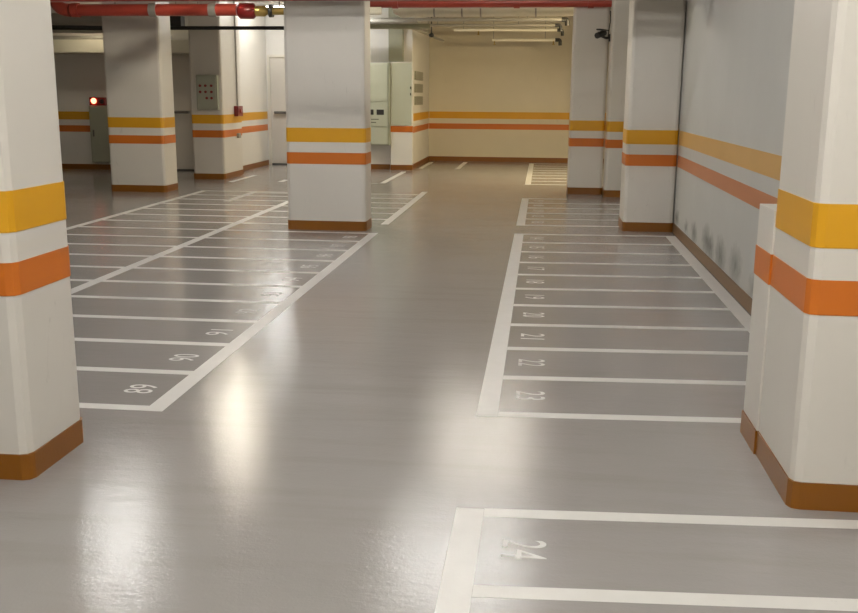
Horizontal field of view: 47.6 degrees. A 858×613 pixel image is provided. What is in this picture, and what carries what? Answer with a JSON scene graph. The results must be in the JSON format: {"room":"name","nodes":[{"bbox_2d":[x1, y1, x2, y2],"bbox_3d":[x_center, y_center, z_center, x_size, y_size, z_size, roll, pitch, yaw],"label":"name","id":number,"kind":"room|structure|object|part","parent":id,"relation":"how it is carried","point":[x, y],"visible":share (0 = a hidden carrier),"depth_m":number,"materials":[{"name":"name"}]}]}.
{"room":"parking garage","nodes":[
{"label":"parking garage","id":0,"kind":"room"},
{"bbox_2d":[51,2,188,169],"bbox_3d":[-6.019,-4.072,17.915,5.166,3.075,0.133,2,12,6],"label":"wall","id":1,"kind":"structure","parent":0,"point":[79,77],"depth_m":17.95,"materials":[{"name":"white paint"}]},
{"bbox_3d":[-6.851,-2.630,18.260,3.526,0.098,0.010,2,12,6],"label":"skirting","id":2,"kind":"part","parent":1,"relation":"part of","materials":[{"name":"brown paint"}]},
{"bbox_2d":[89,97,106,105],"bbox_3d":[-6.062,-3.756,17.833,0.295,0.148,0.179,2,12,6],"label":"light","id":3,"kind":"object","parent":1,"relation":"attached to","point":[95,101],"visible":0.97,"depth_m":17.78,"materials":[{"name":"red plastic"}]},
{"bbox_2d":[89,106,110,162],"bbox_3d":[-5.955,-3.168,17.930,0.525,1.025,0.213,2,12,6],"label":"electrical cabinet","id":4,"kind":"object","parent":1,"relation":"attached to","point":[98,116],"visible":0.66,"depth_m":17.86,"materials":[{"name":"metal"}]},
{"bbox_2d":[53,40,188,53],"bbox_3d":[-6.165,-4.671,17.508,4.928,0.226,0.443,2,12,6],"label":"beam","id":5,"kind":"structure","parent":1,"relation":"attached to","point":[60,46],"depth_m":17.29,"materials":[{"name":"beige paint"}]},
{"bbox_2d":[53,36,171,39],"bbox_3d":[-6.545,-4.809,17.422,4.018,0.074,0.074,2,12,6],"label":"ceiling pipe","id":6,"kind":"object","parent":5,"relation":"on","point":[54,37],"visible":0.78,"depth_m":17.36,"materials":[{"name":"metal"}]},
{"bbox_2d":[172,54,193,170],"bbox_3d":[-4.587,-3.578,17.832,0.877,2.165,0.174,2,12,6],"label":"door","id":7,"kind":"structure","parent":1,"relation":"in","point":[182,108],"depth_m":17.82,"materials":[{"name":"paint"}]},
{"bbox_3d":[-4.510,-3.550,17.787,0.271,0.050,0.092,2,12,6],"label":"handle","id":8,"kind":"part","parent":7,"relation":"part of","materials":[{"name":"metal"}]},
{"bbox_2d":[238,1,268,170],"bbox_3d":[-3.405,-4.184,18.521,0.133,3.075,1.919,2,12,6],"label":"wall","id":9,"kind":"structure","parent":0,"point":[252,43],"depth_m":18.59,"materials":[{"name":"white paint"}]},
{"bbox_3d":[-3.355,-2.727,18.826,0.010,0.098,1.911,2,12,6],"label":"skirting","id":10,"kind":"part","parent":9,"relation":"part of","materials":[{"name":"brown paint"}]},
{"bbox_2d":[265,15,284,164],"bbox_3d":[-2.479,-4.371,19.418,1.763,3.075,0.133,2,12,6],"label":"wall","id":11,"kind":"structure","parent":0,"point":[274,39],"depth_m":19.23,"materials":[{"name":"white paint"}]},
{"bbox_2d":[267,55,286,164],"bbox_3d":[-2.790,-3.932,19.529,0.869,2.165,0.174,2,12,6],"label":"door","id":12,"kind":"structure","parent":11,"relation":"in","point":[275,63],"depth_m":19.54,"materials":[{"name":"paint"}]},
{"bbox_3d":[-2.966,-3.888,19.517,0.262,0.050,0.092,2,12,6],"label":"handle","id":13,"kind":"part","parent":12,"relation":"part of","materials":[{"name":"metal"}]},
{"bbox_2d":[370,8,428,168],"bbox_3d":[-0.845,-4.434,19.762,1.404,3.075,2.757,2,12,6],"label":"wall","id":14,"kind":"structure","parent":0,"point":[416,44],"depth_m":18.74,"materials":[{"name":"white paint"}]},
{"bbox_2d":[370,63,390,144],"bbox_3d":[-1.025,-3.819,18.389,0.600,1.517,0.228,2,12,6],"label":"electrical cabinet","id":15,"kind":"object","parent":14,"relation":"attached to","point":[380,73],"visible":0.65,"depth_m":18.27,"materials":[{"name":"white metal"}]},
{"bbox_3d":[-1.042,-4.187,18.209,0.533,0.672,0.016,2,12,6],"label":"door","id":16,"kind":"part","parent":15,"relation":"part of","materials":[{"name":"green metal"}]},
{"bbox_3d":[-1.050,-3.229,18.417,0.533,0.303,0.016,2,12,6],"label":"door","id":17,"kind":"part","parent":15,"relation":"part of","materials":[{"name":"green metal"}]},
{"bbox_3d":[-1.047,-3.618,18.333,0.533,0.443,0.016,2,12,6],"label":"door","id":18,"kind":"part","parent":15,"relation":"part of","materials":[{"name":"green metal"}]},
{"bbox_3d":[-1.230,-2.698,18.767,0.968,0.098,0.010,2,12,6],"label":"skirting","id":19,"kind":"part","parent":14,"relation":"part of","materials":[{"name":"brown paint"}]},
{"bbox_2d":[388,8,403,61],"bbox_3d":[-0.611,-5.103,18.115,0.271,1.062,0.119,2,12,6],"label":"column","id":20,"kind":"structure","parent":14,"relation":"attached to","point":[396,36],"depth_m":18.11,"materials":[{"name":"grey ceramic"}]},
{"bbox_2d":[414,96,422,104],"bbox_3d":[-0.200,-4.073,19.262,0.026,0.164,1.189,2,12,6],"label":"air vent","id":21,"kind":"object","parent":14,"relation":"in","point":[418,100],"visible":1,"depth_m":19.14,"materials":[{"name":"beige metal"}]},
{"bbox_2d":[414,71,422,80],"bbox_3d":[-0.196,-4.538,19.162,0.026,0.164,1.189,2,12,6],"label":"air vent","id":22,"kind":"object","parent":14,"relation":"in","point":[418,75],"visible":1,"depth_m":18.99,"materials":[{"name":"beige metal"}]},
{"bbox_2d":[414,84,422,92],"bbox_3d":[-0.198,-4.305,19.212,0.026,0.164,1.189,2,12,6],"label":"air vent","id":23,"kind":"object","parent":14,"relation":"in","point":[418,88],"visible":1,"depth_m":19.09,"materials":[{"name":"beige metal"}]},
{"bbox_3d":[-0.164,-2.958,20.001,0.010,0.098,2.722,2,12,6],"label":"skirting","id":24,"kind":"part","parent":14,"relation":"part of","materials":[{"name":"brown paint"}]},
{"bbox_2d":[0,161,857,612],"bbox_3d":[-3.618,-0.535,9.218,12.070,0.124,25.502,2,12,6],"label":"floor","id":25,"kind":"structure","parent":0,"point":[493,394],"depth_m":4.24,"materials":[{"name":"grey concrete"}]},
{"bbox_2d":[0,0,83,479],"bbox_3d":[-1.831,-0.920,3.515,0.823,3.072,0.450,2,12,6],"label":"column","id":26,"kind":"structure","parent":25,"relation":"on","point":[41,423],"depth_m":3.56,"materials":[{"name":"white paint"}]},
{"bbox_3d":[-1.842,0.533,3.829,0.823,0.098,0.450,2,12,6],"label":"skirting","id":27,"kind":"part","parent":26,"relation":"part of","materials":[{"name":"brown paint"}]},
{"bbox_2d":[101,2,177,191],"bbox_3d":[-4.167,-3.214,14.024,0.844,3.072,0.503,2,12,6],"label":"column","id":28,"kind":"structure","parent":25,"relation":"on","point":[137,49],"depth_m":13.87,"materials":[{"name":"white paint"}]},
{"bbox_3d":[-4.178,-1.761,14.339,0.844,0.098,0.503,2,12,6],"label":"skirting","id":29,"kind":"part","parent":28,"relation":"part of","materials":[{"name":"brown paint"}]},
{"bbox_2d":[187,2,243,179],"bbox_3d":[-3.593,-3.731,16.433,0.553,3.072,1.053,2,12,6],"label":"column","id":30,"kind":"structure","parent":25,"relation":"on","point":[217,149],"depth_m":16.10,"materials":[{"name":"white paint"}]},
{"bbox_2d":[196,75,219,109],"bbox_3d":[-3.616,-3.493,15.887,0.353,0.558,0.123,2,12,6],"label":"control panel","id":31,"kind":"object","parent":30,"relation":"attached to","point":[207,86],"visible":1,"depth_m":15.85,"materials":[{"name":"metal"}]},
{"bbox_3d":[-3.604,-2.278,16.748,0.553,0.098,1.053,2,12,6],"label":"skirting","id":32,"kind":"part","parent":30,"relation":"part of","materials":[{"name":"brown paint"}]},
{"bbox_2d":[233,2,237,105],"bbox_3d":[-3.272,-4.349,16.477,0.030,1.868,0.030,7,14,28],"label":"conduit pipe","id":33,"kind":"object","parent":30,"relation":"attached to","point":[233,2],"visible":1,"depth_m":16.50,"materials":[{"name":"red metal"}]},
{"bbox_2d":[234,106,242,115],"bbox_3d":[-3.258,-3.351,16.695,0.085,0.172,0.287,2,12,6],"label":"fire alarm","id":34,"kind":"object","parent":30,"relation":"attached to","point":[238,110],"visible":1,"depth_m":16.58,"materials":[{"name":"red plastic"}]},
{"bbox_2d":[283,1,371,230],"bbox_3d":[-1.047,-2.344,10.117,0.848,3.072,0.380,2,12,6],"label":"column","id":35,"kind":"structure","parent":25,"relation":"on","point":[327,43],"depth_m":10.02,"materials":[{"name":"white paint"}]},
{"bbox_3d":[-1.058,-0.892,10.432,0.848,0.098,0.380,2,12,6],"label":"skirting","id":36,"kind":"part","parent":35,"relation":"part of","materials":[{"name":"brown paint"}]},
{"bbox_2d":[390,62,412,169],"bbox_3d":[-0.513,-3.596,18.424,0.426,2.009,0.134,2,12,6],"label":"pillar","id":37,"kind":"structure","parent":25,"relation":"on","point":[401,72],"depth_m":18.37,"materials":[{"name":"white paint"}]},
{"bbox_3d":[-0.521,-2.660,18.616,0.426,0.098,0.075,2,12,6],"label":"skirting","id":38,"kind":"part","parent":37,"relation":"part of","materials":[{"name":"brown paint"}]},
{"bbox_3d":[-0.515,-3.987,18.294,0.377,1.140,0.012,2,12,6],"label":"door","id":39,"kind":"part","parent":37,"relation":"part of","materials":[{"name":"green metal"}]},
{"bbox_2d":[566,7,609,194],"bbox_3d":[2.312,-3.192,14.146,0.506,3.072,0.520,2,12,6],"label":"column","id":40,"kind":"structure","parent":25,"relation":"on","point":[589,53],"depth_m":13.95,"materials":[{"name":"white paint"}]},
{"bbox_3d":[2.301,-1.739,14.460,0.506,0.098,0.520,2,12,6],"label":"skirting","id":41,"kind":"part","parent":40,"relation":"part of","materials":[{"name":"brown paint"}]},
{"bbox_2d":[602,0,629,196],"bbox_3d":[2.779,-3.101,13.743,0.512,3.072,0.495,2,12,6],"label":"column","id":42,"kind":"structure","parent":25,"relation":"on","point":[617,55],"depth_m":13.58,"materials":[{"name":"white paint"}]},
{"bbox_2d":[594,11,610,41],"bbox_3d":[2.407,-3.874,13.433,0.113,0.410,0.352,11,16,40],"label":"security camera","id":43,"kind":"object","parent":42,"relation":"attached to","point":[603,32],"visible":1,"depth_m":13.43,"materials":[{"name":"plastic"}]},
{"bbox_3d":[2.769,-1.649,14.058,0.512,0.098,0.495,2,12,6],"label":"skirting","id":44,"kind":"part","parent":42,"relation":"part of","materials":[{"name":"brown paint"}]},
{"bbox_2d":[618,0,685,231],"bbox_3d":[2.357,-2.349,10.257,0.537,3.072,0.544,2,12,6],"label":"column","id":45,"kind":"structure","parent":25,"relation":"on","point":[656,28],"depth_m":10.08,"materials":[{"name":"white paint"}]},
{"bbox_3d":[2.346,-0.896,10.571,0.537,0.098,0.544,2,12,6],"label":"skirting","id":46,"kind":"part","parent":45,"relation":"part of","materials":[{"name":"brown paint"}]},
{"bbox_2d":[740,0,857,512],"bbox_3d":[1.553,-0.874,3.418,0.520,3.072,0.803,2,12,6],"label":"column","id":47,"kind":"structure","parent":25,"relation":"on","point":[799,416],"depth_m":3.31,"materials":[{"name":"white paint"}]},
{"bbox_3d":[1.573,0.523,3.991,0.520,0.098,0.270,2,12,6],"label":"skirting","id":48,"kind":"part","parent":47,"relation":"part of","materials":[{"name":"brown paint"}]},
{"bbox_3d":[1.532,0.606,3.605,0.512,0.098,0.540,2,12,6],"label":"skirting","id":49,"kind":"part","parent":47,"relation":"part of","materials":[{"name":"brown paint"}]},
{"bbox_2d":[248,1,610,8],"bbox_3d":[-3.512,-3.695,8.608,12.218,0.164,25.666,2,12,6],"label":"ceiling","id":50,"kind":"structure","parent":0,"point":[248,1],"depth_m":18.05,"materials":[{"name":"concrete"}]},
{"bbox_2d":[51,13,101,25],"bbox_3d":[-6.810,-4.950,16.113,3.774,0.603,0.197,2,12,6],"label":"ceiling","id":51,"kind":"structure","parent":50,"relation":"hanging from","point":[57,19],"depth_m":15.97,"materials":[{"name":"grey concrete"}]},
{"bbox_2d":[52,25,101,29],"bbox_3d":[-6.857,-4.818,15.725,3.773,0.698,0.074,2,12,6],"label":"ceiling pipe","id":52,"kind":"object","parent":50,"relation":"hanging from","point":[54,27],"visible":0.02,"depth_m":15.63,"materials":[{"name":"black metal"}]},
{"bbox_2d":[52,30,102,32],"bbox_3d":[-6.754,-5.009,16.601,3.773,0.694,0.066,2,12,6],"label":"ceiling pipe","id":53,"kind":"object","parent":50,"relation":"hanging from","point":[53,31],"visible":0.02,"depth_m":16.55,"materials":[{"name":"metal"}]},
{"bbox_2d":[50,2,237,16],"bbox_3d":[-3.838,-4.210,12.985,2.627,0.681,0.220,2,12,6],"label":"pipe","id":54,"kind":"object","parent":50,"relation":"hanging from","point":[212,9],"visible":0.94,"depth_m":12.96,"materials":[{"name":"red metal"}]},
{"bbox_2d":[236,1,283,18],"bbox_3d":[-2.166,-3.939,12.830,0.730,0.289,0.205,2,12,6],"label":"valve","id":55,"kind":"object","parent":54,"relation":"attached to","point":[243,10],"visible":0.79,"depth_m":12.79,"materials":[{"name":"red metal"}]},
{"bbox_2d":[170,2,184,25],"bbox_3d":[-3.987,-4.736,15.313,0.221,0.642,0.180,2,12,6],"label":"junction box","id":56,"kind":"object","parent":50,"relation":"hanging from","point":[174,20],"visible":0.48,"depth_m":15.28,"materials":[{"name":"plastic"}]},
{"bbox_2d":[50,0,402,1],"bbox_3d":[-3.559,-3.219,8.843,11.939,0.862,0.074,2,12,6],"label":"pipe","id":57,"kind":"object","parent":50,"relation":"hanging from","point":[50,0],"visible":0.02,"depth_m":8.76,"materials":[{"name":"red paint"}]},
{"bbox_2d":[170,26,283,29],"bbox_3d":[-3.015,-4.643,15.058,3.690,0.702,0.057,2,12,6],"label":"conduit","id":58,"kind":"object","parent":50,"relation":"hanging from","point":[171,27],"visible":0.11,"depth_m":15.12,"materials":[{"name":"black metal"}]},
{"bbox_2d":[254,1,283,6],"bbox_3d":[-2.583,-5.463,17.617,1.230,0.148,0.148,2,12,6],"label":"fluorescent light","id":59,"kind":"object","parent":50,"relation":"hanging from","point":[259,3],"visible":0.1,"depth_m":17.59,"materials":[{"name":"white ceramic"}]},
{"bbox_2d":[111,0,539,1],"bbox_3d":[-3.459,-3.441,9.683,11.939,0.782,0.139,2,12,6],"label":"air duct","id":60,"kind":"object","parent":50,"relation":"hanging from","point":[403,0],"visible":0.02,"depth_m":9.42,"materials":[{"name":"metal"}]},
{"bbox_2d":[370,7,381,14],"bbox_3d":[-1.207,-4.138,12.675,1.181,0.654,0.098,2,12,6],"label":"drain pipe","id":61,"kind":"object","parent":50,"relation":"hanging from","point":[373,10],"visible":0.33,"depth_m":12.64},
{"bbox_2d":[370,19,417,23],"bbox_3d":[-1.214,-5.176,17.011,2.050,0.462,0.090,2,12,6],"label":"conduit pipe","id":62,"kind":"object","parent":50,"relation":"hanging from","point":[372,21],"visible":0.31,"depth_m":16.95,"materials":[{"name":"silver metal"}]},
{"bbox_2d":[370,24,430,28],"bbox_3d":[-1.094,-5.171,17.167,2.255,0.536,0.090,2,12,6],"label":"conduit pipe","id":63,"kind":"object","parent":50,"relation":"hanging from","point":[372,26],"visible":0.31,"depth_m":17.11,"materials":[{"name":"grey metal"}]},
{"bbox_2d":[412,17,443,41],"bbox_3d":[-0.014,-5.324,18.189,0.049,0.654,1.850,5,13,18],"label":"fluorescent light","id":64,"kind":"object","parent":50,"relation":"hanging from","point":[417,30],"visible":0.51,"depth_m":18.19,"materials":[{"name":"metal"}]},
{"bbox_2d":[381,16,568,25],"bbox_3d":[0.809,-5.239,17.351,3.368,0.454,0.082,2,12,6],"label":"conduit pipe","id":65,"kind":"object","parent":50,"relation":"hanging from","point":[563,19],"visible":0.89,"depth_m":17.32,"materials":[{"name":"metal"}]},
{"bbox_2d":[402,7,561,8],"bbox_3d":[0.825,-4.758,14.920,2.488,0.362,0.041,2,12,6],"label":"pipe","id":66,"kind":"object","parent":50,"relation":"hanging from","point":[520,7],"visible":0.16,"depth_m":14.85,"materials":[{"name":"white metal"}]},
{"bbox_2d":[393,7,572,17],"bbox_3d":[1.014,-4.890,15.713,3.224,0.439,0.197,2,12,6],"label":"insulated pipe","id":67,"kind":"object","parent":50,"relation":"hanging from","point":[564,11],"visible":0.67,"depth_m":15.70,"materials":[{"name":"grey metal"}]},
{"bbox_2d":[370,0,611,8],"bbox_3d":[0.500,-4.440,13.701,4.098,0.473,0.164,2,12,6],"label":"pipe","id":68,"kind":"object","parent":50,"relation":"hanging from","point":[542,3],"visible":0.86,"depth_m":13.65,"materials":[{"name":"red metal"}]},
{"bbox_2d":[431,16,561,30],"bbox_3d":[0.798,-5.292,17.763,3.252,0.523,0.062,2,12,6],"label":"fluorescent light","id":69,"kind":"object","parent":50,"relation":"hanging from","point":[437,24],"visible":0.84,"depth_m":17.73,"materials":[{"name":"plastic"}]},
{"bbox_2d":[454,17,563,35],"bbox_3d":[1.519,-5.428,18.493,2.087,0.556,0.062,2,12,6],"label":"fluorescent light","id":70,"kind":"object","parent":50,"relation":"hanging from","point":[463,29],"visible":0.79,"depth_m":18.50,"materials":[{"name":"plastic"}]},
{"bbox_2d":[492,21,561,45],"bbox_3d":[1.944,-5.524,19.267,1.379,0.691,0.072,2,12,6],"label":"fluorescent light","id":71,"kind":"object","parent":50,"relation":"hanging from","point":[558,40],"visible":0.91,"depth_m":19.29,"materials":[{"name":"plastic"}]},
{"bbox_2d":[429,15,609,162],"bbox_3d":[1.931,-4.657,20.886,3.870,3.075,0.174,2,12,6],"label":"wall","id":72,"kind":"structure","parent":0,"point":[505,101],"depth_m":20.88,"materials":[{"name":"paint"}]},
{"bbox_3d":[1.911,-3.185,21.122,3.854,0.098,0.010,2,12,6],"label":"skirting","id":73,"kind":"part","parent":72,"relation":"part of","materials":[{"name":"brown paint"}]},
{"bbox_2d":[673,0,794,313],"bbox_3d":[2.467,-1.924,8.288,0.157,3.075,25.666,2,12,6],"label":"wall","id":74,"kind":"structure","parent":0,"point":[736,53],"depth_m":7.31,"materials":[{"name":"paint"}]},
{"bbox_3d":[2.216,-0.164,7.185,0.010,0.098,6.371,2,12,6],"label":"skirting","id":75,"kind":"part","parent":74,"relation":"part of","materials":[{"name":"brown paint"}]}
]}

